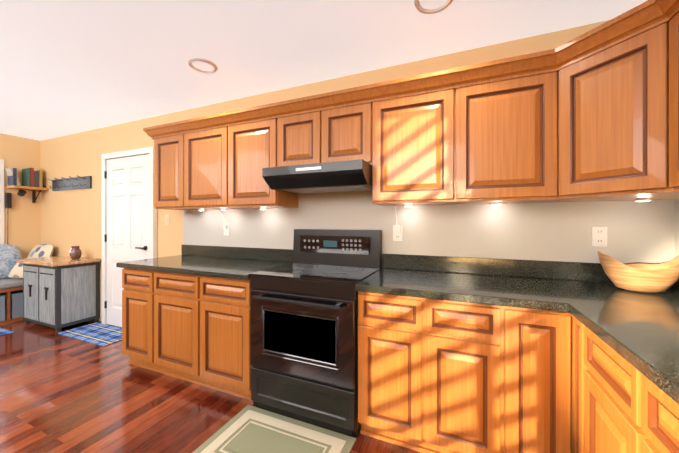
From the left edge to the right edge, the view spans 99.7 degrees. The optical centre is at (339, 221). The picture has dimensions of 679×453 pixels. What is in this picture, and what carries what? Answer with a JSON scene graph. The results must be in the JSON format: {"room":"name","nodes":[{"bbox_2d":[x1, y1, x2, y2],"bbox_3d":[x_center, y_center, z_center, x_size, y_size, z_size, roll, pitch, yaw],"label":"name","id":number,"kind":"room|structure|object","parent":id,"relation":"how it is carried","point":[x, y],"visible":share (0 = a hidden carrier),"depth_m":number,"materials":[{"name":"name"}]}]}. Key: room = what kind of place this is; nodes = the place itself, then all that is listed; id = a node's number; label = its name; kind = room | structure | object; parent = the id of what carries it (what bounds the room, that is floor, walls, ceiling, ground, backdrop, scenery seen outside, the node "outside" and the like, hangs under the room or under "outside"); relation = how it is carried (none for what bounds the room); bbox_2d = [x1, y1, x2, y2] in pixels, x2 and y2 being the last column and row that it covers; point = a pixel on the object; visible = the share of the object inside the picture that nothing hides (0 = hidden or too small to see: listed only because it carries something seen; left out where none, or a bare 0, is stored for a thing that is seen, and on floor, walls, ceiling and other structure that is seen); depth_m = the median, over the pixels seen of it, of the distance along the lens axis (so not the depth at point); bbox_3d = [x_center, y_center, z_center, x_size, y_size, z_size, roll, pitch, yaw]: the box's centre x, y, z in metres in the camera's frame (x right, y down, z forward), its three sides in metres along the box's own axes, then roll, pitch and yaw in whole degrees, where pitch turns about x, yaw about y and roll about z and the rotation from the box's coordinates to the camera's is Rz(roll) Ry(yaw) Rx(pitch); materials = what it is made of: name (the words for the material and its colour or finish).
{"room":"kitchen","nodes":[
{"label":"kitchen","id":0,"kind":"room"},
{"bbox_2d":[0,133,40,258],"bbox_3d":[-5.537,0.041,1.756,0.150,2.460,5.430,0,0,23],"label":"wall","id":1,"kind":"structure","parent":0,"point":[22,217],"depth_m":4.04,"materials":[{"name":"brown paint"}]},
{"bbox_2d":[0,159,3,243],"bbox_3d":[-4.814,-0.141,3.363,0.130,1.390,1.165,0,0,23],"label":"window","id":2,"kind":"structure","parent":1,"relation":"in","point":[1,201],"depth_m":3.86,"materials":[{"name":"white"}]},
{"bbox_2d":[5,168,48,202],"bbox_3d":[-4.368,-0.526,4.005,0.247,0.510,0.355,0,0,23],"label":"wall shelf","id":3,"kind":"object","parent":1,"relation":"attached to","point":[31,179],"visible":0.98,"depth_m":4.00,"materials":[{"name":"brown wood"}]},
{"bbox_2d":[5,189,26,243],"bbox_3d":[-4.419,0.129,3.921,0.183,1.160,0.150,0,0,23],"label":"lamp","id":4,"kind":"object","parent":3,"relation":"attached to","point":[8,199],"visible":0.94,"depth_m":3.90,"materials":[{"name":"black metal"}]},
{"bbox_2d":[0,320,421,452],"bbox_3d":[-2.297,1.322,0.496,7.200,0.100,5.630,0,0,23],"label":"floor","id":5,"kind":"structure","parent":0,"point":[59,393],"depth_m":2.00,"materials":[{"name":"brown wood"}]},
{"bbox_2d":[0,328,13,335],"bbox_3d":[-4.047,1.265,3.048,0.430,0.007,0.670,0,0,23],"label":"plaid rug","id":6,"kind":"object","parent":5,"relation":"on","point":[3,331],"visible":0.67,"depth_m":3.27,"materials":[{"name":"blue fabric"}]},
{"bbox_2d":[0,286,23,325],"bbox_3d":[-4.535,1.050,3.203,0.561,0.440,1.974,0,0,23],"label":"bench","id":7,"kind":"object","parent":5,"relation":"on","point":[11,305],"visible":0.25,"depth_m":3.59,"materials":[{"name":"brown wood"}]},
{"bbox_2d":[0,277,22,288],"bbox_3d":[-4.530,0.791,3.200,0.529,0.074,1.954,0,0,23],"label":"bench cushion","id":8,"kind":"object","parent":7,"relation":"on","point":[8,282],"depth_m":3.61,"materials":[{"name":"grey fabric"}]},
{"bbox_2d":[0,244,53,278],"bbox_3d":[-4.222,0.525,3.711,0.650,0.450,0.734,0,0,23],"label":"pillows","id":9,"kind":"object","parent":8,"relation":"on","point":[10,255],"visible":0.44,"depth_m":3.80,"materials":[{"name":"blue fabric"}]},
{"bbox_2d":[16,256,101,332],"bbox_3d":[-3.500,0.869,3.570,0.870,0.800,0.487,0,0,23],"label":"base cabinet","id":10,"kind":"object","parent":5,"relation":"on","point":[60,293],"visible":0.98,"depth_m":3.41,"materials":[{"name":"grey wood"}]},
{"bbox_2d":[69,246,81,258],"bbox_3d":[-3.304,0.389,3.586,0.119,0.159,0.119,0,0,23],"label":"vase","id":11,"kind":"object","parent":10,"relation":"on","point":[75,252],"visible":1,"depth_m":3.55,"materials":[{"name":"ceramic"}]},
{"bbox_2d":[58,322,121,345],"bbox_3d":[-2.719,1.265,3.248,0.860,0.007,0.370,0,0,23],"label":"plaid rug","id":12,"kind":"object","parent":5,"relation":"on","point":[100,334],"visible":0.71,"depth_m":3.23,"materials":[{"name":"blue fabric"}]},
{"bbox_2d":[122,268,153,370],"bbox_3d":[-1.604,0.835,2.709,0.415,0.870,0.606,0,0,23],"label":"base cabinet","id":13,"kind":"object","parent":5,"relation":"on","point":[138,285],"depth_m":2.43,"materials":[{"name":"brown wood"}]},
{"bbox_2d":[154,271,197,383],"bbox_3d":[-1.175,0.835,2.528,0.515,0.870,0.606,0,0,23],"label":"base cabinet","id":14,"kind":"object","parent":5,"relation":"on","point":[175,294],"depth_m":2.25,"materials":[{"name":"brown wood"}]},
{"bbox_2d":[116,245,292,279],"bbox_3d":[-1.159,0.322,2.507,1.441,0.152,0.632,0,0,23],"label":"countertop","id":15,"kind":"structure","parent":14,"relation":"on","point":[202,260],"depth_m":2.52,"materials":[{"name":"stone"}]},
{"bbox_2d":[198,275,252,400],"bbox_3d":[-0.715,0.835,2.333,0.485,0.870,0.606,0,0,23],"label":"base cabinet","id":16,"kind":"object","parent":5,"relation":"on","point":[224,365],"depth_m":2.06,"materials":[{"name":"brown wood"}]},
{"bbox_2d":[192,405,355,452],"bbox_3d":[-0.365,1.263,1.588,0.790,0.013,0.505,0,0,23],"label":"area rug","id":17,"kind":"object","parent":5,"relation":"on","point":[249,429],"visible":1,"depth_m":1.67,"materials":[{"name":"fabric"}]},
{"bbox_2d":[250,229,381,437],"bbox_3d":[-0.151,0.668,2.054,0.762,1.205,0.679,0,0,23],"label":"stove","id":18,"kind":"object","parent":5,"relation":"on","point":[304,335],"visible":1,"depth_m":1.82,"materials":[{"name":"black metal"}]},
{"bbox_2d":[358,291,425,452],"bbox_3d":[0.391,0.835,1.866,0.375,0.870,0.606,0,0,23],"label":"base cabinet","id":19,"kind":"object","parent":5,"relation":"on","point":[391,328],"depth_m":1.59,"materials":[{"name":"brown wood"}]},
{"bbox_2d":[426,298,505,452],"bbox_3d":[0.732,0.836,1.722,0.365,0.870,0.606,0,0,23],"label":"base cabinet","id":20,"kind":"object","parent":5,"relation":"on","point":[439,376],"depth_m":1.44,"materials":[{"name":"brown wood"}]},
{"bbox_2d":[355,253,563,311],"bbox_3d":[0.659,0.323,1.738,0.971,0.152,0.636,0,0,23],"label":"countertop","id":21,"kind":"structure","parent":20,"relation":"on","point":[530,284],"depth_m":1.74,"materials":[{"name":"stone"}]},
{"bbox_2d":[506,306,569,452],"bbox_3d":[1.022,0.836,1.600,0.265,0.870,0.606,0,0,23],"label":"base cabinet","id":22,"kind":"object","parent":5,"relation":"on","point":[537,341],"depth_m":1.32,"materials":[{"name":"brown wood"}]},
{"bbox_2d":[570,314,629,452],"bbox_3d":[1.226,0.836,0.913,0.626,0.870,0.500,0,0,23],"label":"base cabinet","id":23,"kind":"object","parent":5,"relation":"on","point":[599,376],"depth_m":1.06,"materials":[{"name":"brown wood"}]},
{"bbox_2d":[630,364,678,452],"bbox_3d":[1.041,0.837,0.476,0.626,0.870,0.450,0,0,23],"label":"base cabinet","id":24,"kind":"object","parent":5,"relation":"on","point":[654,416],"depth_m":0.76,"materials":[{"name":"brown wood"}]},
{"bbox_2d":[540,260,678,403],"bbox_3d":[0.950,0.324,0.316,0.672,0.152,3.027,0,0,23],"label":"countertop","id":25,"kind":"structure","parent":24,"relation":"on","point":[639,331],"depth_m":1.08,"materials":[{"name":"stone"}]},
{"bbox_2d":[598,251,678,292],"bbox_3d":[1.546,0.254,1.469,0.330,0.208,0.210,0,0,23],"label":"bowl","id":26,"kind":"object","parent":25,"relation":"on","point":[644,277],"visible":1,"depth_m":1.43,"materials":[{"name":"brown wood"}]},
{"bbox_2d":[0,0,647,140],"bbox_3d":[-2.297,-1.238,0.494,7.200,0.100,5.630,0,0,23],"label":"ceiling","id":27,"kind":"structure","parent":0,"point":[68,67],"depth_m":1.91,"materials":[{"name":"white paint"}]},
{"bbox_2d":[187,58,217,72],"bbox_3d":[-1.040,-1.185,2.184,0.210,0.016,0.210,0,0,23],"label":"recessed light","id":28,"kind":"object","parent":27,"relation":"in","point":[191,60],"visible":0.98,"depth_m":2.16,"materials":[{"name":"white"}]},
{"bbox_2d":[414,0,452,13],"bbox_3d":[0.507,-1.185,1.530,0.210,0.016,0.210,0,0,23],"label":"recessed light","id":29,"kind":"object","parent":27,"relation":"in","point":[419,8],"visible":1,"depth_m":1.59,"materials":[{"name":"white"}]},
{"bbox_2d":[40,20,608,320],"bbox_3d":[-1.250,0.040,2.973,7.200,2.460,0.150,0,0,23],"label":"wall","id":30,"kind":"structure","parent":0,"point":[69,218],"depth_m":3.42,"materials":[{"name":"brown paint"}]},
{"bbox_2d":[48,175,91,190],"bbox_3d":[-3.658,-0.513,3.851,0.920,0.165,0.101,0,0,23],"label":"rail","id":31,"kind":"object","parent":30,"relation":"attached to","point":[76,183],"visible":1,"depth_m":3.85,"materials":[{"name":"grey wood"}]},
{"bbox_2d":[101,147,156,326],"bbox_3d":[-2.507,0.218,3.377,0.956,2.103,0.078,0,0,23],"label":"door","id":32,"kind":"structure","parent":30,"relation":"in","point":[129,221],"depth_m":3.42,"materials":[{"name":"white wood"}]},
{"bbox_2d":[151,121,182,209],"bbox_3d":[-1.543,-0.506,2.835,0.408,0.773,0.326,0,0,23],"label":"upper cabinet","id":33,"kind":"object","parent":30,"relation":"attached to","point":[168,138],"depth_m":2.68,"materials":[{"name":"brown wood"}]},
{"bbox_2d":[165,214,169,224],"bbox_3d":[-1.901,-0.021,3.155,0.072,0.116,0.016,0,0,23],"label":"light switch","id":34,"kind":"object","parent":30,"relation":"attached to","point":[167,219],"visible":1,"depth_m":3.15,"materials":[{"name":"beige plastic"}]},
{"bbox_2d":[183,112,246,209],"bbox_3d":[-1.116,-0.506,2.654,0.518,0.773,0.326,0,0,23],"label":"upper cabinet","id":35,"kind":"object","parent":30,"relation":"attached to","point":[205,138],"depth_m":2.50,"materials":[{"name":"brown wood"}]},
{"bbox_2d":[224,224,229,235],"bbox_3d":[-1.116,0.080,2.828,0.072,0.116,0.008,0,0,23],"label":"electrical outlet","id":36,"kind":"object","parent":30,"relation":"attached to","point":[227,231],"visible":0.77,"depth_m":2.82,"materials":[{"name":"white plastic"}]},
{"bbox_2d":[227,104,297,208],"bbox_3d":[-0.650,-0.506,2.458,0.494,0.773,0.326,0,0,23],"label":"upper cabinet","id":37,"kind":"object","parent":30,"relation":"attached to","point":[250,131],"depth_m":2.31,"materials":[{"name":"brown wood"}]},
{"bbox_2d":[275,96,322,166],"bbox_3d":[-0.248,-0.639,2.287,0.380,0.507,0.326,0,0,23],"label":"upper cabinet","id":38,"kind":"object","parent":30,"relation":"attached to","point":[298,123],"depth_m":2.13,"materials":[{"name":"brown wood"}]},
{"bbox_2d":[262,159,371,193],"bbox_3d":[-0.108,-0.309,2.130,0.752,0.145,0.509,0,0,23],"label":"range hood","id":39,"kind":"object","parent":38,"relation":"attached to","point":[343,176],"visible":0.88,"depth_m":1.93,"materials":[{"name":"black metal"}]},
{"bbox_2d":[323,84,374,163],"bbox_3d":[0.102,-0.639,2.139,0.380,0.507,0.326,0,0,23],"label":"upper cabinet","id":40,"kind":"object","parent":30,"relation":"attached to","point":[349,114],"depth_m":1.97,"materials":[{"name":"brown wood"}]},
{"bbox_2d":[371,68,458,205],"bbox_3d":[0.515,-0.506,1.965,0.517,0.773,0.326,0,0,23],"label":"upper cabinet","id":41,"kind":"object","parent":30,"relation":"attached to","point":[417,117],"depth_m":1.80,"materials":[{"name":"brown wood"}]},
{"bbox_2d":[183,191,670,262],"bbox_3d":[0.088,-0.050,2.325,3.830,0.880,0.002,0,0,23],"label":"backsplash","id":42,"kind":"structure","parent":30,"relation":"attached to","point":[644,231],"depth_m":1.98,"materials":[{"name":"grey paint"}]},
{"bbox_2d":[393,226,402,240],"bbox_3d":[0.441,0.090,2.171,0.072,0.116,0.008,0,0,23],"label":"electrical outlet","id":43,"kind":"object","parent":42,"relation":"attached to","point":[397,236],"visible":0.58,"depth_m":2.17,"materials":[{"name":"white plastic"}]},
{"bbox_2d":[393,207,400,232],"bbox_3d":[0.433,-0.015,2.152,0.050,0.199,0.036,0,0,23],"label":"plug","id":44,"kind":"object","parent":43,"relation":"attached to","point":[396,228],"depth_m":2.14,"materials":[{"name":"white plastic"}]},
{"bbox_2d":[459,49,562,203],"bbox_3d":[0.988,-0.505,1.765,0.510,0.773,0.326,0,0,23],"label":"upper cabinet","id":45,"kind":"object","parent":30,"relation":"attached to","point":[507,107],"depth_m":1.61,"materials":[{"name":"brown wood"}]},
{"bbox_2d":[592,227,606,246],"bbox_3d":[1.546,0.091,1.704,0.072,0.116,0.008,0,0,23],"label":"electrical outlet","id":46,"kind":"object","parent":30,"relation":"attached to","point":[599,236],"visible":1,"depth_m":1.70,"materials":[{"name":"white plastic"}]},
{"bbox_2d":[555,0,666,199],"bbox_3d":[1.240,-0.513,1.332,0.293,0.757,0.294,0,0,23],"label":"upper cabinet","id":47,"kind":"object","parent":30,"relation":"attached to","point":[592,115],"depth_m":1.29,"materials":[{"name":"brown wood"}]},
{"bbox_2d":[559,192,678,201],"bbox_3d":[1.449,-0.505,1.417,0.609,0.773,0.609,0,0,23],"label":"upper cabinet","id":48,"kind":"object","parent":30,"relation":"attached to","point":[583,196],"depth_m":1.42,"materials":[{"name":"brown wood"}]},
{"bbox_2d":[635,198,651,201],"bbox_3d":[1.555,-0.112,1.468,0.060,0.014,0.060,0,0,23],"label":"under-cabinet light","id":49,"kind":"object","parent":48,"relation":"attached to","point":[642,199],"visible":0.96,"depth_m":1.45,"materials":[{"name":"white plastic"}]},
{"bbox_2d":[663,0,678,195],"bbox_3d":[1.373,-0.505,0.874,0.326,0.773,0.450,0,0,23],"label":"upper cabinet","id":50,"kind":"object","parent":30,"relation":"attached to","point":[672,5],"depth_m":1.11,"materials":[{"name":"brown wood"}]},
{"bbox_2d":[671,200,678,286],"bbox_3d":[1.219,-0.048,0.085,0.002,0.880,3.210,0,0,23],"label":"backsplash","id":51,"kind":"structure","parent":30,"relation":"attached to","point":[674,203],"depth_m":1.58,"materials":[{"name":"grey paint"}]}
]}

